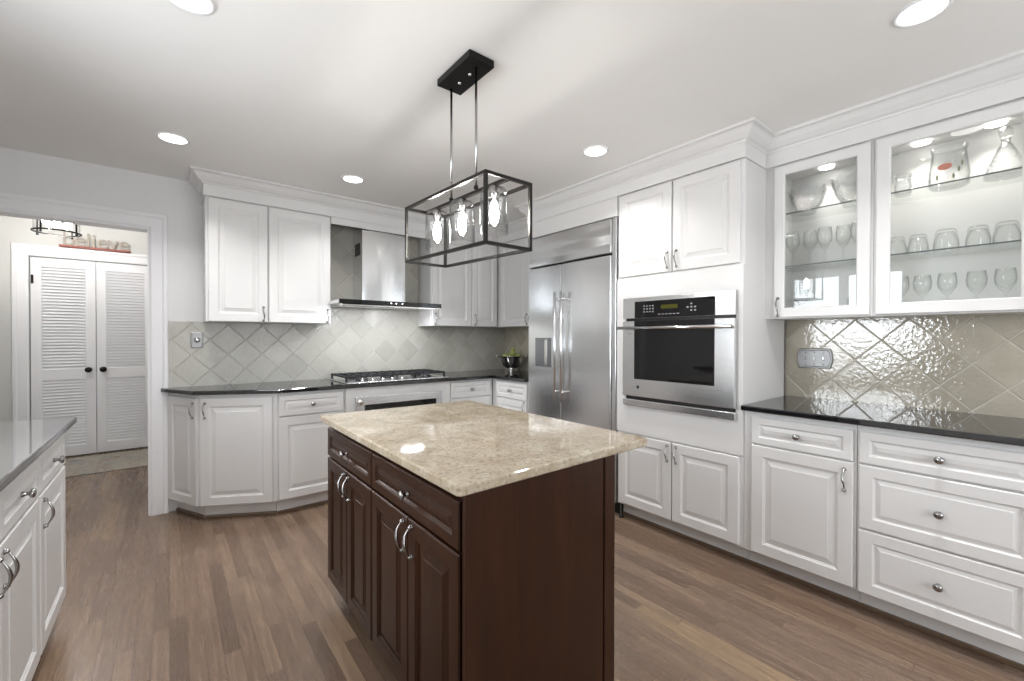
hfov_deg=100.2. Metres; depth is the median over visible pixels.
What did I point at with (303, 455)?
base cabinet
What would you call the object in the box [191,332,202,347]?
outlet plate
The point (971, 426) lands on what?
countertop
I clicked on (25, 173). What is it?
wall
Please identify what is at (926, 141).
puck light
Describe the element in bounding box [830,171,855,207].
crystal bowl
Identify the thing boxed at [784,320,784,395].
wall
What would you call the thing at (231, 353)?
backsplash
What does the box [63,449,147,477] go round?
runner rug
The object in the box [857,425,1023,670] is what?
base cabinet
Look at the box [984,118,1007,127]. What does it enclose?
puck light
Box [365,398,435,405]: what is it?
oven
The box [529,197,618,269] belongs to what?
refrigerator surround
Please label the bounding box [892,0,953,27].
recessed light
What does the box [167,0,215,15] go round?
recessed light
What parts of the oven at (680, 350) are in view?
control glass, vent trim, control panel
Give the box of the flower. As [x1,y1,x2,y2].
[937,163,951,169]
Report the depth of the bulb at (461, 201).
1.88 m
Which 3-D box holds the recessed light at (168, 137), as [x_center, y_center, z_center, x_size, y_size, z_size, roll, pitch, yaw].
[-1.992,-1.185,2.516,0.160,0.006,0.160,0,1,-39]
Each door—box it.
[30,257,96,455]
[96,262,147,451]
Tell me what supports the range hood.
attached to the wall at (25, 173)
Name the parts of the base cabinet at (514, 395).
drawer, door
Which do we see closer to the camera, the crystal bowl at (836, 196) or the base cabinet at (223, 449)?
the crystal bowl at (836, 196)
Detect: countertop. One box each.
[0,417,76,490]
[161,369,528,394]
[320,400,646,496]
[741,396,1023,446]
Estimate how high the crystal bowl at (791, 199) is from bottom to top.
0.150 m
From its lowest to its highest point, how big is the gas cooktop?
0.059 m
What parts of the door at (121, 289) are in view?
knob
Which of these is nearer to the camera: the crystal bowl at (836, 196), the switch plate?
the crystal bowl at (836, 196)
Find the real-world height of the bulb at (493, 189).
0.192 m
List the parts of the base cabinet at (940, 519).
knob, knob, knob, drawer, drawer, drawer, shoe moulding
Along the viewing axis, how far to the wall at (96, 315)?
4.90 m
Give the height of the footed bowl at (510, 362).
0.192 m
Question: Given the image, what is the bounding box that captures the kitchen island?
[328,427,614,680]
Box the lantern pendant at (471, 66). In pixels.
[405,49,531,267]
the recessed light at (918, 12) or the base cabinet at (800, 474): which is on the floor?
the base cabinet at (800, 474)
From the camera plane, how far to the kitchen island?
1.33 m
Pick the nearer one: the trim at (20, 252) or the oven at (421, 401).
the oven at (421, 401)
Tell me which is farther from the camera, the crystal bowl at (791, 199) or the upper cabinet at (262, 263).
the upper cabinet at (262, 263)
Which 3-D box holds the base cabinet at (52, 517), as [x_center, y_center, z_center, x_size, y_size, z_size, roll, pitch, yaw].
[-2.121,0.831,1.582,0.657,0.888,0.499,0,1,-39]
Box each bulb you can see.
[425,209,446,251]
[449,198,474,242]
[480,185,507,235]
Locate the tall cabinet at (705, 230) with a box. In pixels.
[617,158,783,562]
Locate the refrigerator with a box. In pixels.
[529,217,623,513]
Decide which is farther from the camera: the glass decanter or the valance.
the valance
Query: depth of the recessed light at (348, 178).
3.16 m
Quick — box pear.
[510,345,515,354]
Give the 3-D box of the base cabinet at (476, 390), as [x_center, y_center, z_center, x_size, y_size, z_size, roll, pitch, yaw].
[-0.553,0.812,4.322,0.492,0.888,0.624,0,1,-39]
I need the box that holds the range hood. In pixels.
[328,227,440,309]
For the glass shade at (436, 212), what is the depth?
2.05 m
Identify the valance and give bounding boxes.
[331,217,430,239]
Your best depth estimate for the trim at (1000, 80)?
2.49 m
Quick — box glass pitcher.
[927,142,970,191]
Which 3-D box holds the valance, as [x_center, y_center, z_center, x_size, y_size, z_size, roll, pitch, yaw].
[-1.151,-1.010,3.871,0.932,0.062,0.014,0,1,-39]
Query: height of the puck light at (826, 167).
0.012 m
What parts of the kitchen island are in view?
door, handle, knob, handle, drawer, door, door, handle, knob, handle, drawer, door, panel, corner post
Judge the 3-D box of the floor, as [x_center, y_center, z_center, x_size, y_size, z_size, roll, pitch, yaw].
[-0.810,1.296,2.375,4.900,0.050,9.100,0,1,-39]
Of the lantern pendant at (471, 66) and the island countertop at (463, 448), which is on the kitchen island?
the island countertop at (463, 448)
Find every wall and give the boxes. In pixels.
[0,147,492,511]
[0,215,146,421]
[96,315,96,373]
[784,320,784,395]
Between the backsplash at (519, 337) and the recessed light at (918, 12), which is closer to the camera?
the recessed light at (918, 12)
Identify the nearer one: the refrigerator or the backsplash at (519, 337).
the refrigerator
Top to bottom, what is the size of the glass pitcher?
0.190 m
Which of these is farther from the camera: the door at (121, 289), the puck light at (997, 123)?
the door at (121, 289)
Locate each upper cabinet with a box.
[203,196,330,324]
[418,234,496,327]
[484,237,528,327]
[765,139,884,319]
[873,97,1023,317]
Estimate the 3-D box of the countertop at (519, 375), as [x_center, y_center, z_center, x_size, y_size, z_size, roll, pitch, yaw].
[-0.969,0.358,3.666,3.165,0.029,1.119,0,1,-39]
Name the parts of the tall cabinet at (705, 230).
levelling leg, door, door, handle, handle, handle, shoe moulding, door, door, panel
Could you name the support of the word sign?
on the trim at (20, 252)
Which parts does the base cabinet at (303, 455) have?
shoe moulding, drawer, door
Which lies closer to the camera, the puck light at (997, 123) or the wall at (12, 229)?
the puck light at (997, 123)
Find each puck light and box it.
[819,164,833,169]
[912,138,930,146]
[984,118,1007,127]
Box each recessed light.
[155,132,189,144]
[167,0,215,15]
[341,175,363,183]
[583,145,608,156]
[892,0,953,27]
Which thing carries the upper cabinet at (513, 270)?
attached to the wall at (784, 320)
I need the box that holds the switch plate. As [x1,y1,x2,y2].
[797,348,832,368]
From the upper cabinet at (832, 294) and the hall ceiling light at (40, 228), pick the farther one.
the hall ceiling light at (40, 228)
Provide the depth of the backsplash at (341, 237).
3.96 m
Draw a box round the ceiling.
[0,0,1023,226]
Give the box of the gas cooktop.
[330,369,448,383]
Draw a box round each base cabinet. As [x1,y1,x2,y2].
[0,458,39,680]
[36,434,65,655]
[167,393,277,518]
[276,389,344,513]
[450,378,491,404]
[493,378,528,412]
[744,411,859,606]
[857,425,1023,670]
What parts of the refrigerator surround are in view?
panel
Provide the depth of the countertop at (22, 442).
1.54 m
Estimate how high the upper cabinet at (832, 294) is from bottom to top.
0.898 m
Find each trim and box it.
[0,192,168,515]
[11,242,146,420]
[188,49,1023,242]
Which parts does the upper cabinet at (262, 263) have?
door, door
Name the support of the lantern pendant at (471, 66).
hanging from the ceiling
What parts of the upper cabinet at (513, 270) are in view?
door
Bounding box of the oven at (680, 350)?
[617,290,736,420]
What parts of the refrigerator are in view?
dispenser frame, door, handle, handle, grille panel, door, trim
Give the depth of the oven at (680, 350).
2.63 m
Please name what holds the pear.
in the footed bowl at (510, 362)
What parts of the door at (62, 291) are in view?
knob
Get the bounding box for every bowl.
[494,354,528,371]
[788,187,827,215]
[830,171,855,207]
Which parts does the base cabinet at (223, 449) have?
door, handle, shoe moulding, door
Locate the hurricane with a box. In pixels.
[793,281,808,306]
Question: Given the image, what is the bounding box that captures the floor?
[31,446,1023,680]
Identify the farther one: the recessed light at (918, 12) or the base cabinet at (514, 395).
the base cabinet at (514, 395)
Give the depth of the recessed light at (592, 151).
2.68 m
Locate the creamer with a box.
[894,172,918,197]
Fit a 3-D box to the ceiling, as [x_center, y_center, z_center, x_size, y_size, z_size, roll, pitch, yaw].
[0.208,-1.216,1.427,4.360,0.080,6.323,0,1,-39]
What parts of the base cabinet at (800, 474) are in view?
knob, door, drawer, shoe moulding, handle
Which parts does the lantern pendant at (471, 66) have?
frame, rod, rod, frame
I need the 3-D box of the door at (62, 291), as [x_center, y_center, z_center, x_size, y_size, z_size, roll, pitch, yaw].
[-4.728,0.185,4.520,0.480,2.088,0.103,0,1,-39]
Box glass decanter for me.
[983,126,1021,181]
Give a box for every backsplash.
[169,321,504,387]
[322,224,417,326]
[505,327,528,370]
[785,314,1023,417]
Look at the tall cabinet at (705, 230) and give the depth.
2.61 m
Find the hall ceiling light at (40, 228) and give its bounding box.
[30,220,81,238]
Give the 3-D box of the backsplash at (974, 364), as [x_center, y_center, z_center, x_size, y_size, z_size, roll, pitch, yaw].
[2.112,0.117,2.360,0.008,0.518,1.076,0,1,-39]
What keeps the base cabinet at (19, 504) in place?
on the floor
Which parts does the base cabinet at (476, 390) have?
drawer, door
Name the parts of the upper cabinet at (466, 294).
door, door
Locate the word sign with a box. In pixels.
[59,231,130,252]

